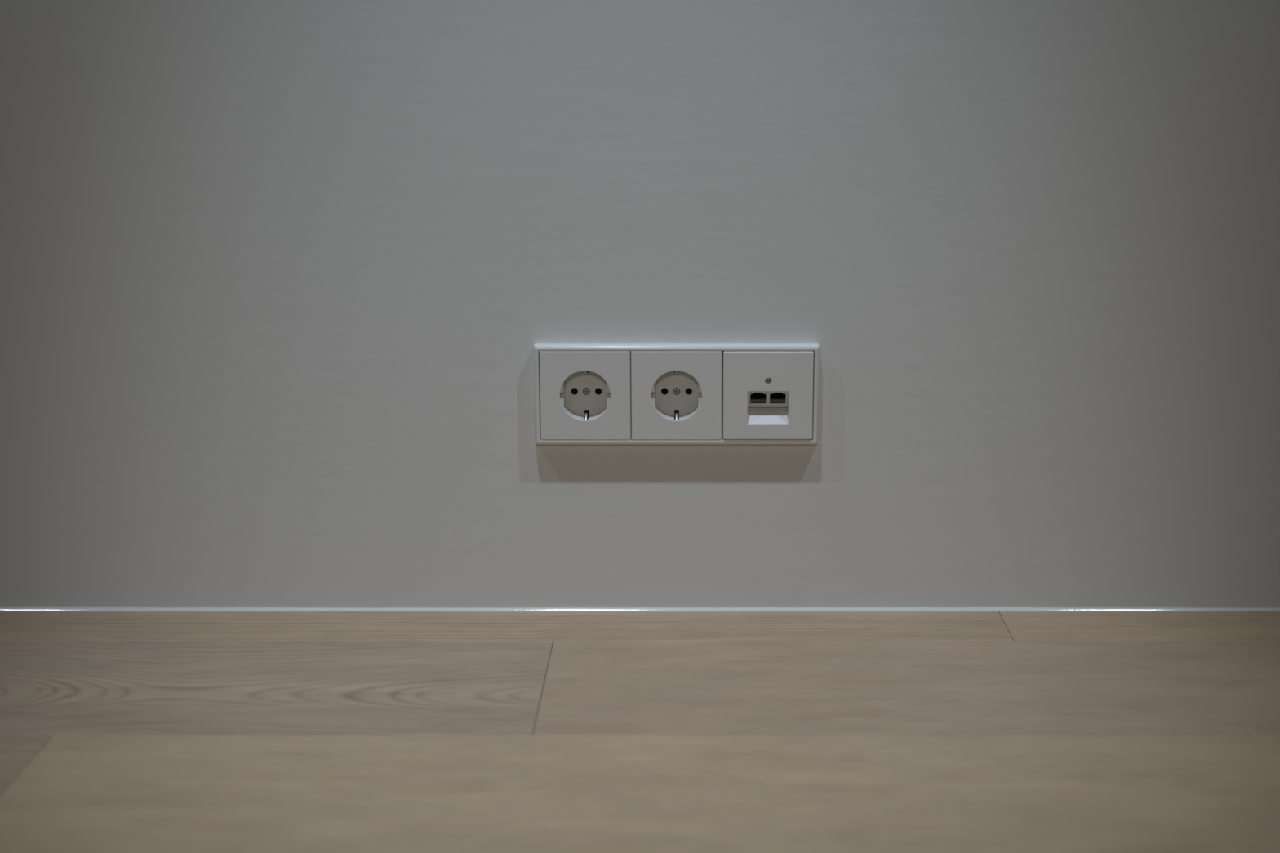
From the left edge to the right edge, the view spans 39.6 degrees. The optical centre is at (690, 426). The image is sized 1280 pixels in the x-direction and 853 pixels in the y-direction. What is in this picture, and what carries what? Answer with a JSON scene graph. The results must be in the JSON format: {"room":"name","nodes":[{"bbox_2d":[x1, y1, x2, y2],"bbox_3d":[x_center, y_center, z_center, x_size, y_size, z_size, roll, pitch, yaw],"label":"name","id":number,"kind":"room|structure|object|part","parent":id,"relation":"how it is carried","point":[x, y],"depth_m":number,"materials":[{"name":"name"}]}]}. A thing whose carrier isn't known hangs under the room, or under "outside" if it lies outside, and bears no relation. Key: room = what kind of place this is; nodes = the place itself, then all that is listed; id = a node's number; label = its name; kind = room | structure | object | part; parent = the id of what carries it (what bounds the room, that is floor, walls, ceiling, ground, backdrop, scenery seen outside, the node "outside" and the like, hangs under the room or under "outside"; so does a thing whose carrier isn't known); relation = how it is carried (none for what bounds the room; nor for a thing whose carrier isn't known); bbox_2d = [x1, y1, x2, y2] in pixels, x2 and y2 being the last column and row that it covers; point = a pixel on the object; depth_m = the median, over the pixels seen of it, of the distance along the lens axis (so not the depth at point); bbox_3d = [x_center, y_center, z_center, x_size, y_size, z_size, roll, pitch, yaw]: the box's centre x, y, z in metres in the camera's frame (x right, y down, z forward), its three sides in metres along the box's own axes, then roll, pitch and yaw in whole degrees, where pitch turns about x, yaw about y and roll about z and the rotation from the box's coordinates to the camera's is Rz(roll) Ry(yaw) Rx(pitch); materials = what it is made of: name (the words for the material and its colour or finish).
{"room":"empty room","nodes":[
{"label":"empty room","id":0,"kind":"room"},
{"bbox_2d":[560,370,610,420],"bbox_3d":[-0.082,-0.026,1.394,0.042,0.042,0.022,0,13,0],"label":"socket","id":1,"kind":"object","parent":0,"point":[584,395],"depth_m":1.40,"materials":[{"name":"white plastic"}]},
{"bbox_2d":[0,0,1279,608],"bbox_3d":[-0.100,-1.168,1.201,5.440,2.730,0.140,0,13,0],"label":"wall","id":2,"kind":"structure","parent":0,"point":[280,281],"depth_m":1.37,"materials":[{"name":"paint"}]},
{"bbox_2d":[0,607,1279,611],"bbox_3d":[-0.100,0.147,1.431,5.196,0.003,0.003,0,13,0],"label":"trim","id":3,"kind":"structure","parent":2,"relation":"attached to","point":[2,609],"depth_m":1.43,"materials":[{"name":"white"}]},
{"bbox_2d":[533,342,819,444],"bbox_3d":[-0.011,-0.026,1.393,0.222,0.080,0.023,0,13,0],"label":"power socket","id":4,"kind":"object","parent":2,"relation":"attached to","point":[585,395],"depth_m":1.38,"materials":[{"name":"white plastic"}]},
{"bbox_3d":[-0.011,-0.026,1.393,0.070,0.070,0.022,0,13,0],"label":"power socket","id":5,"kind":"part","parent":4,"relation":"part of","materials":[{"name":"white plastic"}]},
{"bbox_3d":[-0.011,-0.025,1.387,0.222,0.080,0.010,0,13,0],"label":"socket frame","id":6,"kind":"part","parent":4,"relation":"part of","materials":[{"name":"white plastic"}]},
{"bbox_3d":[-0.011,-0.026,1.391,0.213,0.070,0.001,0,13,0],"label":"mounting plate","id":7,"kind":"part","parent":4,"relation":"part of","materials":[{"name":"white plastic"}]},
{"bbox_3d":[0.060,-0.025,1.388,0.070,0.070,0.014,0,13,0],"label":"network socket","id":8,"kind":"part","parent":4,"relation":"part of","materials":[{"name":"white plastic"}]},
{"bbox_2d":[0,611,1279,852],"bbox_3d":[-0.100,0.634,-0.610,5.200,0.030,4.200,0,13,0],"label":"floor","id":9,"kind":"structure","parent":0,"point":[121,731],"depth_m":1.20,"materials":[{"name":"brown wood"}]},
{"bbox_2d":[651,371,702,420],"bbox_3d":[-0.011,-0.026,1.394,0.042,0.042,0.022,0,13,0],"label":"socket","id":10,"kind":"object","parent":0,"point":[675,395],"depth_m":1.40,"materials":[{"name":"white plastic"}]}
]}

